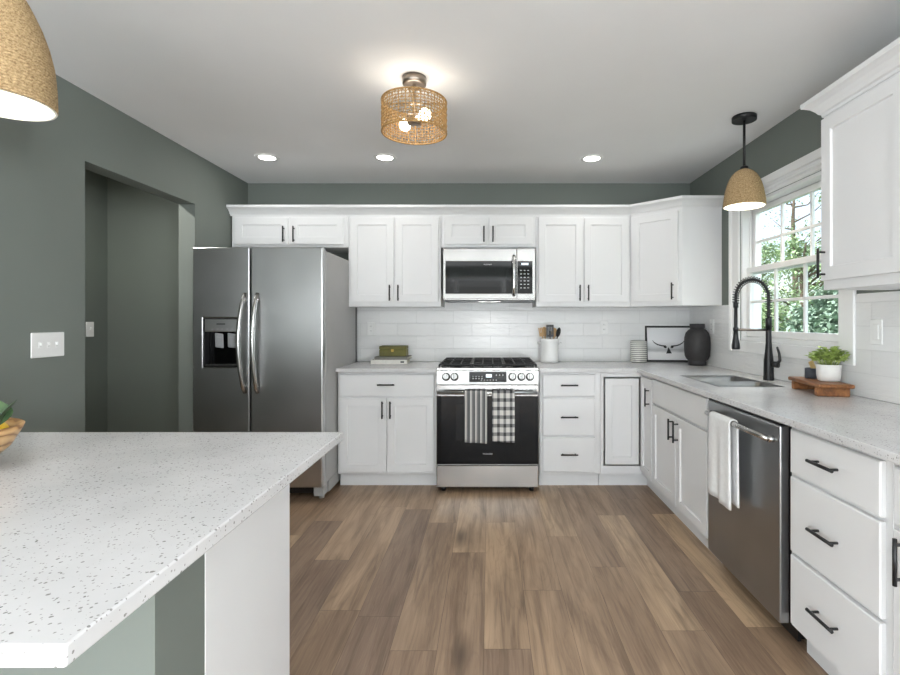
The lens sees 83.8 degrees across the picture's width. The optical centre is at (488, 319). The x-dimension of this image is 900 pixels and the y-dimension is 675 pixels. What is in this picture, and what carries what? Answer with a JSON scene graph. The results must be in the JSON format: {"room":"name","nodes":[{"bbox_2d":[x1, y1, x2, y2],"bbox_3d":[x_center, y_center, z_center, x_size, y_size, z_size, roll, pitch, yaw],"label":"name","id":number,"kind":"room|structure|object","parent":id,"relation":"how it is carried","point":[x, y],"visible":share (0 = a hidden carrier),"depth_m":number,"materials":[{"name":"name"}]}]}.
{"room":"kitchen","nodes":[
{"label":"kitchen","id":0,"kind":"room"},
{"bbox_2d":[85,169,106,431],"bbox_3d":[-3.270,0.033,2.960,0.100,2.495,2.720,0,0,0],"label":"wall","id":1,"kind":"structure","parent":0,"point":[95,184],"depth_m":4.09,"materials":[{"name":"paint"}]},
{"bbox_2d":[86,322,93,336],"bbox_3d":[-3.212,0.075,4.030,0.016,0.120,0.080,0,0,0],"label":"light switch","id":2,"kind":"object","parent":1,"relation":"attached to","point":[89,325],"visible":1,"depth_m":4.03,"materials":[{"name":"white plastic"}]},
{"bbox_2d":[0,553,204,674],"bbox_3d":[-1.381,0.837,1.009,1.522,0.886,0.162,0,0,0],"label":"wall","id":3,"kind":"structure","parent":0,"point":[165,635],"depth_m":0.94,"materials":[{"name":"green paint"}]},
{"bbox_2d":[0,75,247,431],"bbox_3d":[-2.200,0.033,0.622,0.117,2.495,7.644,0,0,0],"label":"wall","id":4,"kind":"structure","parent":0,"point":[43,165],"depth_m":2.55,"materials":[{"name":"green paint"}]},
{"bbox_2d":[31,332,63,358],"bbox_3d":[-2.134,0.120,2.425,0.016,0.120,0.184,0,0,0],"label":"light switch","id":5,"kind":"object","parent":4,"relation":"attached to","point":[45,344],"visible":1,"depth_m":2.42,"materials":[{"name":"white plastic"}]},
{"bbox_2d":[107,177,178,431],"bbox_3d":[-2.740,0.033,4.270,0.961,2.495,0.100,0,0,0],"label":"wall","id":6,"kind":"structure","parent":0,"point":[143,227],"depth_m":4.22,"materials":[{"name":"paint"}]},
{"bbox_2d":[26,0,899,182],"bbox_3d":[-0.737,-1.290,0.622,5.327,0.150,7.844,0,0,0],"label":"ceiling","id":7,"kind":"structure","parent":0,"point":[531,89],"depth_m":2.45,"materials":[{"name":"paint"}]},
{"bbox_2d":[0,0,58,121],"bbox_3d":[-1.405,-0.916,1.430,0.264,0.595,0.264,0,0,4],"label":"pendant lamp","id":8,"kind":"object","parent":7,"relation":"hanging from","point":[28,84],"visible":1,"depth_m":1.41,"materials":[{"name":"wicker"}]},
{"bbox_2d":[254,153,278,160],"bbox_3d":[-1.656,-1.212,3.730,0.172,0.005,0.172,0,0,0],"label":"recessed light","id":9,"kind":"object","parent":7,"relation":"in","point":[266,157],"visible":1,"depth_m":3.72,"materials":[{"name":"white plastic"}]},
{"bbox_2d":[258,155,275,159],"bbox_3d":[-1.656,-1.211,3.730,0.122,0.004,0.122,0,0,-23],"label":"diffuser","id":10,"kind":"object","parent":9,"relation":"attached to","point":[262,157],"depth_m":3.72,"materials":[{"name":"white plastic"}]},
{"bbox_2d":[373,153,396,160],"bbox_3d":[-0.776,-1.212,3.730,0.172,0.005,0.172,0,0,0],"label":"recessed light","id":11,"kind":"object","parent":7,"relation":"in","point":[382,156],"visible":1,"depth_m":3.72,"materials":[{"name":"white"}]},
{"bbox_2d":[377,155,392,159],"bbox_3d":[-0.776,-1.211,3.730,0.122,0.004,0.122,0,0,23],"label":"diffuser","id":12,"kind":"object","parent":11,"relation":"attached to","point":[379,157],"depth_m":3.72,"materials":[{"name":"white plastic"}]},
{"bbox_2d":[381,72,446,144],"bbox_3d":[-0.374,-1.073,2.505,0.329,0.282,0.329,0,0,-37],"label":"ceiling lamp","id":13,"kind":"object","parent":7,"relation":"attached to","point":[415,81],"visible":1,"depth_m":2.44,"materials":[{"name":"beige wicker"}]},
{"bbox_2d":[580,154,603,161],"bbox_3d":[0.772,-1.212,3.750,0.172,0.005,0.172,0,0,0],"label":"recessed light","id":14,"kind":"object","parent":7,"relation":"in","point":[593,157],"visible":1,"depth_m":3.74,"materials":[{"name":"white"}]},
{"bbox_2d":[584,156,599,160],"bbox_3d":[0.772,-1.211,3.750,0.122,0.004,0.122,0,0,-23],"label":"diffuser","id":15,"kind":"object","parent":14,"relation":"attached to","point":[586,158],"depth_m":3.74,"materials":[{"name":"white plastic"}]},
{"bbox_2d":[722,112,766,210],"bbox_3d":[1.521,-0.945,2.980,0.235,0.538,0.235,0,0,-41],"label":"pendant lamp","id":16,"kind":"object","parent":7,"relation":"hanging from","point":[744,190],"visible":1,"depth_m":2.92,"materials":[{"name":"wicker"}]},
{"bbox_2d":[248,183,689,361],"bbox_3d":[-0.166,0.033,4.494,4.186,2.495,0.100,0,0,0],"label":"wall","id":17,"kind":"structure","parent":0,"point":[258,193],"depth_m":4.44,"materials":[{"name":"green paint"}]},
{"bbox_2d":[232,216,348,251],"bbox_3d":[-1.646,-0.737,4.263,0.962,0.273,0.359,0,0,0],"label":"upper cabinet","id":18,"kind":"object","parent":17,"relation":"attached to","point":[331,233],"visible":0.93,"depth_m":4.13,"materials":[{"name":"white paint"}]},
{"bbox_2d":[367,322,374,334],"bbox_3d":[-1.045,0.077,4.432,0.072,0.116,0.008,0,0,0],"label":"wall outlet","id":19,"kind":"object","parent":17,"relation":"attached to","point":[370,325],"visible":1,"depth_m":4.43,"materials":[{"name":"white plastic"}]},
{"bbox_2d":[349,216,443,307],"bbox_3d":[-0.780,-0.492,4.263,0.765,0.762,0.359,0,0,0],"label":"upper cabinet","id":20,"kind":"object","parent":17,"relation":"attached to","point":[395,261],"visible":0.98,"depth_m":4.13,"materials":[{"name":"white paint"}]},
{"bbox_2d":[441,216,535,248],"bbox_3d":[-0.004,-0.737,4.263,0.783,0.273,0.359,0,0,0],"label":"upper cabinet","id":21,"kind":"object","parent":17,"relation":"attached to","point":[456,231],"visible":0.97,"depth_m":4.12,"materials":[{"name":"white paint"}]},
{"bbox_2d":[443,248,534,302],"bbox_3d":[0.001,-0.366,4.211,0.746,0.430,0.446,0,0,0],"label":"microwave oven","id":22,"kind":"object","parent":21,"relation":"attached to","point":[470,275],"visible":1,"depth_m":4.04,"materials":[{"name":"metal"}]},
{"bbox_2d":[443,299,534,302],"bbox_3d":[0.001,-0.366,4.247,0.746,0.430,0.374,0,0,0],"label":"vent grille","id":23,"kind":"object","parent":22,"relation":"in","point":[446,300],"depth_m":4.07,"materials":[{"name":"metal"}]},
{"bbox_2d":[357,302,689,360],"bbox_3d":[0.179,-0.116,4.440,3.199,0.964,0.008,0,0,0],"label":"backsplash","id":24,"kind":"structure","parent":17,"relation":"attached to","point":[473,330],"depth_m":4.44,"materials":[{"name":"white tile"}]},
{"bbox_2d":[533,216,630,307],"bbox_3d":[0.780,-0.492,4.263,0.783,0.762,0.359,0,0,0],"label":"upper cabinet","id":25,"kind":"object","parent":17,"relation":"attached to","point":[581,261],"visible":0.98,"depth_m":4.13,"materials":[{"name":"white paint"}]},
{"bbox_2d":[600,321,607,333],"bbox_3d":[1.020,0.065,4.432,0.072,0.116,0.008,0,0,0],"label":"wall outlet","id":26,"kind":"object","parent":17,"relation":"attached to","point":[603,324],"visible":1,"depth_m":4.43,"materials":[{"name":"white plastic"}]},
{"bbox_2d":[621,208,721,307],"bbox_3d":[1.480,-0.492,4.138,0.610,0.762,0.608,0,0,0],"label":"upper cabinet","id":27,"kind":"object","parent":17,"relation":"attached to","point":[676,254],"visible":0.98,"depth_m":3.85,"materials":[{"name":"white paint"}]},
{"bbox_2d":[226,195,723,215],"bbox_3d":[-0.177,-0.900,3.954,3.927,0.080,0.369,0,0,0],"label":"crown molding","id":28,"kind":"structure","parent":27,"relation":"attached to","point":[683,201],"depth_m":4.10,"materials":[{"name":"white paint"}]},
{"bbox_2d":[290,480,828,674],"bbox_3d":[-0.737,1.340,0.622,5.327,0.120,7.844,0,0,0],"label":"floor","id":29,"kind":"structure","parent":0,"point":[385,579],"depth_m":2.37,"materials":[{"name":"brown wood"}]},
{"bbox_2d":[205,484,289,674],"bbox_3d":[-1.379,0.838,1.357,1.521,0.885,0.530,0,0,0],"label":"island end panel","id":30,"kind":"object","parent":29,"relation":"on","point":[247,572],"visible":0.27,"depth_m":1.30,"materials":[{"name":"white paint"}]},
{"bbox_2d":[0,432,342,667],"bbox_3d":[-1.308,0.380,1.099,1.663,0.027,1.071,0,0,0],"label":"countertop","id":31,"kind":"structure","parent":30,"relation":"on","point":[93,525],"depth_m":0.95,"materials":[{"name":"stone"}]},
{"bbox_2d":[0,418,24,452],"bbox_3d":[-1.302,0.311,1.177,0.309,0.107,0.309,0,0,0],"label":"wooden bowl","id":32,"kind":"object","parent":31,"relation":"on","point":[8,435],"visible":0.91,"depth_m":1.22,"materials":[{"name":"brown wood"}]},
{"bbox_2d":[0,422,8,428],"bbox_3d":[-1.230,0.280,1.239,0.072,0.064,0.073,0,0,4],"label":"lemon","id":33,"kind":"object","parent":32,"relation":"in","point":[4,425],"visible":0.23,"depth_m":1.24,"materials":[{"name":"yellow plant"}]},
{"bbox_2d":[0,400,16,424],"bbox_3d":[-1.190,0.241,1.211,0.060,0.089,0.052,0,0,0],"label":"leaf sprig","id":34,"kind":"object","parent":32,"relation":"in","point":[6,411],"visible":1,"depth_m":1.23,"materials":[{"name":"green plant"}]},
{"bbox_2d":[193,247,356,497],"bbox_3d":[-1.611,0.386,3.902,0.906,1.788,1.006,0,0,0],"label":"refrigerator","id":35,"kind":"object","parent":29,"relation":"on","point":[273,327],"visible":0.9,"depth_m":3.48,"materials":[{"name":"silver metal"}]},
{"bbox_2d":[325,251,356,490],"bbox_3d":[-1.609,0.377,3.980,0.898,1.737,0.850,0,0,0],"label":"panel","id":36,"kind":"object","parent":35,"relation":"in","point":[340,319],"depth_m":3.78,"materials":[{"name":"silver metal"}]},
{"bbox_2d":[338,372,436,484],"bbox_3d":[-0.777,0.838,4.098,0.752,0.884,0.673,0,0,0],"label":"base cabinet","id":37,"kind":"object","parent":29,"relation":"on","point":[387,421],"visible":0.92,"depth_m":3.81,"materials":[{"name":"white paint"}]},
{"bbox_2d":[336,361,441,371],"bbox_3d":[-0.773,0.380,4.097,0.761,0.028,0.674,0,0,0],"label":"countertop","id":38,"kind":"structure","parent":37,"relation":"on","point":[360,366],"depth_m":3.85,"materials":[{"name":"stone"}]},
{"bbox_2d":[371,359,409,363],"bbox_3d":[-0.832,0.348,4.244,0.300,0.034,0.216,0,0,-2],"label":"book","id":39,"kind":"object","parent":38,"relation":"on","point":[373,361],"visible":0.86,"depth_m":4.14,"materials":[{"name":"paper"}]},
{"bbox_2d":[374,355,411,359],"bbox_3d":[-0.810,0.318,4.250,0.275,0.024,0.200,0,0,3],"label":"book","id":40,"kind":"object","parent":39,"relation":"on","point":[408,356],"visible":0.93,"depth_m":4.15,"materials":[{"name":"paper"}]},
{"bbox_2d":[379,345,407,355],"bbox_3d":[-0.808,0.262,4.250,0.226,0.086,0.152,0,0,-1],"label":"storage box","id":41,"kind":"object","parent":40,"relation":"on","point":[385,350],"visible":1,"depth_m":4.18,"materials":[{"name":"green leather"}]},
{"bbox_2d":[436,357,538,490],"bbox_3d":[-0.010,0.804,4.031,0.760,0.952,0.794,0,0,0],"label":"gas range","id":42,"kind":"object","parent":29,"relation":"on","point":[460,463],"visible":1,"depth_m":3.70,"materials":[{"name":"silver metal"}]},
{"bbox_2d":[465,390,486,443],"bbox_3d":[-0.096,0.705,3.646,0.162,0.384,0.045,0,0,0],"label":"dish towel","id":43,"kind":"object","parent":42,"relation":"hanging from","point":[475,400],"visible":1,"depth_m":3.63,"materials":[{"name":"grey fabric"}]},
{"bbox_2d":[436,361,538,370],"bbox_3d":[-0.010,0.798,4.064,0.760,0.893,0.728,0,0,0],"label":"cooktop","id":44,"kind":"object","parent":42,"relation":"in","point":[444,365],"depth_m":3.74,"materials":[{"name":"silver metal"}]},
{"bbox_2d":[492,390,514,442],"bbox_3d":[0.105,0.703,3.646,0.162,0.379,0.044,0,0,0],"label":"dish towel","id":45,"kind":"object","parent":42,"relation":"hanging from","point":[503,401],"visible":1,"depth_m":3.63,"materials":[{"name":"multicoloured fabric"}]},
{"bbox_2d":[538,372,599,484],"bbox_3d":[0.617,0.838,4.098,0.462,0.884,0.673,0,0,0],"label":"base cabinet","id":46,"kind":"object","parent":29,"relation":"on","point":[569,402],"visible":0.94,"depth_m":3.80,"materials":[{"name":"white paint"}]},
{"bbox_2d":[534,361,899,464],"bbox_3d":[1.079,0.380,2.687,1.397,0.028,3.494,0,0,0],"label":"countertop","id":47,"kind":"structure","parent":46,"relation":"on","point":[866,425],"depth_m":2.19,"materials":[{"name":"stone"}]},
{"bbox_2d":[537,338,561,362],"bbox_3d":[0.520,0.262,4.300,0.181,0.206,0.160,0,0,39],"label":"utensil crock","id":48,"kind":"object","parent":47,"relation":"on","point":[549,347],"visible":0.98,"depth_m":4.23,"materials":[{"name":"white ceramic"}]},
{"bbox_2d":[538,327,544,338],"bbox_3d":[0.461,0.204,4.279,0.080,0.285,0.012,0,0,-5],"label":"wooden fork","id":49,"kind":"object","parent":48,"relation":"in","point":[542,333],"visible":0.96,"depth_m":4.28,"materials":[{"name":"brown wood"}]},
{"bbox_2d":[546,325,553,338],"bbox_3d":[0.521,0.193,4.255,0.064,0.305,0.012,-1,0,0],"label":"slotted turner","id":50,"kind":"object","parent":48,"relation":"in","point":[549,330],"visible":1,"depth_m":4.25,"materials":[{"name":"silver metal"}]},
{"bbox_2d":[556,327,560,338],"bbox_3d":[0.578,0.205,4.289,0.079,0.282,0.029,0,0,-2],"label":"spoon","id":51,"kind":"object","parent":48,"relation":"in","point":[558,331],"visible":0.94,"depth_m":4.29,"materials":[{"name":"black plastic"}]},
{"bbox_2d":[630,341,646,362],"bbox_3d":[1.297,0.273,4.335,0.140,0.184,0.140,0,0,0],"label":"ribbed canister","id":52,"kind":"object","parent":47,"relation":"on","point":[638,349],"visible":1,"depth_m":4.28,"materials":[{"name":"white ceramic"}]},
{"bbox_2d":[645,326,689,361],"bbox_3d":[1.583,0.209,4.397,0.405,0.316,0.067,0,0,6],"label":"framed picture","id":53,"kind":"object","parent":47,"relation":"on","point":[664,343],"visible":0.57,"depth_m":4.40,"materials":[{"name":"black metal"}]},
{"bbox_2d":[684,324,710,365],"bbox_3d":[1.684,0.198,4.045,0.200,0.335,0.200,0,0,0],"label":"vase","id":54,"kind":"object","parent":47,"relation":"on","point":[697,342],"visible":1,"depth_m":3.98,"materials":[{"name":"grey ceramic"}]},
{"bbox_2d":[680,375,783,386],"bbox_3d":[1.437,0.466,3.010,0.358,0.204,0.558,0,0,0],"label":"sink","id":55,"kind":"object","parent":47,"relation":"in","point":[716,380],"visible":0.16,"depth_m":3.00,"materials":[{"name":"metal"}]},
{"bbox_2d":[732,276,780,380],"bbox_3d":[1.615,0.050,3.029,0.271,0.633,0.093,0,0,0],"label":"kitchen faucet","id":56,"kind":"object","parent":47,"relation":"on","point":[770,364],"visible":1,"depth_m":3.03,"materials":[{"name":"black metal"}]},
{"bbox_2d":[788,376,854,396],"bbox_3d":[1.664,0.335,2.520,0.156,0.061,0.344,0,0,9],"label":"wooden riser","id":57,"kind":"object","parent":47,"relation":"on","point":[821,388],"visible":0.91,"depth_m":2.39,"materials":[{"name":"brown wood"}]},
{"bbox_2d":[805,361,816,378],"bbox_3d":[1.682,0.256,2.606,0.062,0.094,0.062,0,0,0],"label":"cup","id":58,"kind":"object","parent":57,"relation":"on","point":[810,372],"visible":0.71,"depth_m":2.59,"materials":[{"name":"black glass"}]},
{"bbox_2d":[805,346,850,381],"bbox_3d":[1.688,0.215,2.487,0.195,0.175,0.197,0,0,43],"label":"potted plant","id":59,"kind":"object","parent":57,"relation":"on","point":[826,371],"visible":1,"depth_m":2.45,"materials":[{"name":"green plant"}]},
{"bbox_2d":[598,372,662,500],"bbox_3d":[1.317,0.838,3.985,0.933,0.884,0.899,0,0,0],"label":"base cabinet","id":60,"kind":"object","parent":29,"relation":"on","point":[626,398],"visible":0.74,"depth_m":3.82,"materials":[{"name":"white paint"}]},
{"bbox_2d":[652,378,722,563],"bbox_3d":[1.446,0.838,3.079,0.667,0.884,0.908,0,0,0],"label":"base cabinet","id":61,"kind":"object","parent":29,"relation":"on","point":[679,419],"visible":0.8,"depth_m":3.00,"materials":[{"name":"white paint"}]},
{"bbox_2d":[704,398,805,641],"bbox_3d":[1.418,0.844,2.289,0.690,0.872,0.646,0,0,0],"label":"dishwasher","id":62,"kind":"object","parent":29,"relation":"on","point":[752,540],"visible":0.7,"depth_m":2.10,"materials":[{"name":"silver metal"}]},
{"bbox_2d":[707,411,738,509],"bbox_3d":[1.083,0.641,2.320,0.052,0.402,0.217,0,0,0],"label":"hand towel","id":63,"kind":"object","parent":62,"relation":"hanging from","point":[723,439],"visible":1,"depth_m":2.27,"materials":[{"name":"white fabric"}]},
{"bbox_2d":[791,427,893,674],"bbox_3d":[1.446,0.838,1.687,0.667,0.884,0.486,0,0,0],"label":"base cabinet","id":64,"kind":"object","parent":29,"relation":"on","point":[842,497],"visible":0.98,"depth_m":1.62,"materials":[{"name":"white paint"}]},
{"bbox_2d":[892,463,899,674],"bbox_3d":[1.446,0.838,1.192,0.667,0.884,0.500,0,0,0],"label":"base cabinet","id":65,"kind":"object","parent":29,"relation":"on","point":[896,540],"visible":0.95,"depth_m":1.41,"materials":[{"name":"white paint"}]},
{"bbox_2d":[690,109,899,404],"bbox_3d":[1.857,0.033,0.622,0.140,2.495,7.644,0,0,0],"label":"wall","id":66,"kind":"structure","parent":0,"point":[798,135],"depth_m":3.27,"materials":[{"name":"green paint"}]},
{"bbox_2d":[710,320,713,333],"bbox_3d":[1.775,0.055,3.985,0.008,0.116,0.072,0,0,0],"label":"wall outlet","id":67,"kind":"object","parent":66,"relation":"attached to","point":[711,321],"visible":1,"depth_m":3.97,"materials":[{"name":"white plastic"}]},
{"bbox_2d":[729,148,856,365],"bbox_3d":[1.836,-0.349,3.045,0.178,1.142,1.300,0,0,0],"label":"window","id":68,"kind":"structure","parent":66,"relation":"in","point":[809,164],"depth_m":3.12,"materials":[{"name":"white paint"}]},
{"bbox_2d":[756,192,820,261],"bbox_3d":[1.874,-0.552,3.044,0.020,0.384,0.890,0,0,0],"label":"grille","id":69,"kind":"object","parent":68,"relation":"attached to","point":[781,203],"depth_m":3.18,"materials":[{"name":"white paint"}]},
{"bbox_2d":[751,263,837,331],"bbox_3d":[1.834,-0.128,3.044,0.020,0.403,0.890,0,0,0],"label":"sash","id":70,"kind":"object","parent":68,"relation":"attached to","point":[782,266],"depth_m":3.13,"materials":[{"name":"white paint"}]},
{"bbox_2d":[690,291,899,403],"bbox_3d":[1.783,0.120,2.668,0.008,0.492,3.536,0,0,0],"label":"backsplash","id":71,"kind":"structure","parent":66,"relation":"attached to","point":[875,374],"depth_m":2.39,"materials":[{"name":"white tile"}]},
{"bbox_2d":[816,71,899,289],"bbox_3d":[1.606,-0.521,1.755,0.359,0.778,0.920,0,0,0],"label":"upper cabinet","id":72,"kind":"object","parent":66,"relation":"attached to","point":[860,139],"visible":1,"depth_m":1.97,"materials":[{"name":"white paint"}]},
{"bbox_2d":[800,37,899,117],"bbox_3d":[1.602,-0.937,1.787,0.368,0.080,0.984,0,0,0],"label":"crown molding","id":73,"kind":"structure","parent":72,"relation":"on","point":[885,63],"depth_m":1.96,"materials":[{"name":"white paint"}]},
{"bbox_2d":[870,319,882,344],"bbox_3d":[1.774,0.055,2.292,0.009,0.116,0.072,0,0,0],"label":"light switch","id":74,"kind":"object","parent":66,"relation":"attached to","point":[876,325],"visible":1,"depth_m":2.28,"materials":[{"name":"white plastic"}]},
{"label":"outside","id":75,"kind":"structure","parent":0,"visible":0},
{"bbox_3d":[20.994,1.955,14.000,38.013,0.150,52.000,0,0,0],"label":"ground","id":76,"kind":"structure","parent":75,"visible":0},
{"bbox_2d":[761,238,809,331],"bbox_3d":[8.136,-0.299,15.097,3.197,4.406,3.679,0,0,27],"label":"tree","id":77,"kind":"object","parent":76,"relation":"on","point":[766,249],"visible":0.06,"depth_m":14.70,"materials":[{"name":"green plant"}]},
{"bbox_2d":[761,227,823,331],"bbox_3d":[6.942,-0.024,11.019,2.714,3.964,2.947,0,0,37],"label":"tree","id":78,"kind":"object","parent":76,"relation":"on","point":[794,247],"visible":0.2,"depth_m":10.88,"materials":[{"name":"green plant"}]},
{"bbox_2d":[761,192,823,331],"bbox_3d":[10.414,-1.753,16.822,4.508,7.272,4.158,0,0,0],"label":"tree","id":79,"kind":"object","parent":76,"relation":"on","point":[793,221],"visible":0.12,"depth_m":16.96,"materials":[{"name":"green plant"}]},
{"bbox_2d":[778,285,837,333],"bbox_3d":[4.962,0.675,7.030,1.775,2.480,1.898,0,0,-3],"label":"tree","id":80,"kind":"object","parent":76,"relation":"on","point":[826,310],"visible":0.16,"depth_m":6.92,"materials":[{"name":"green plant"}]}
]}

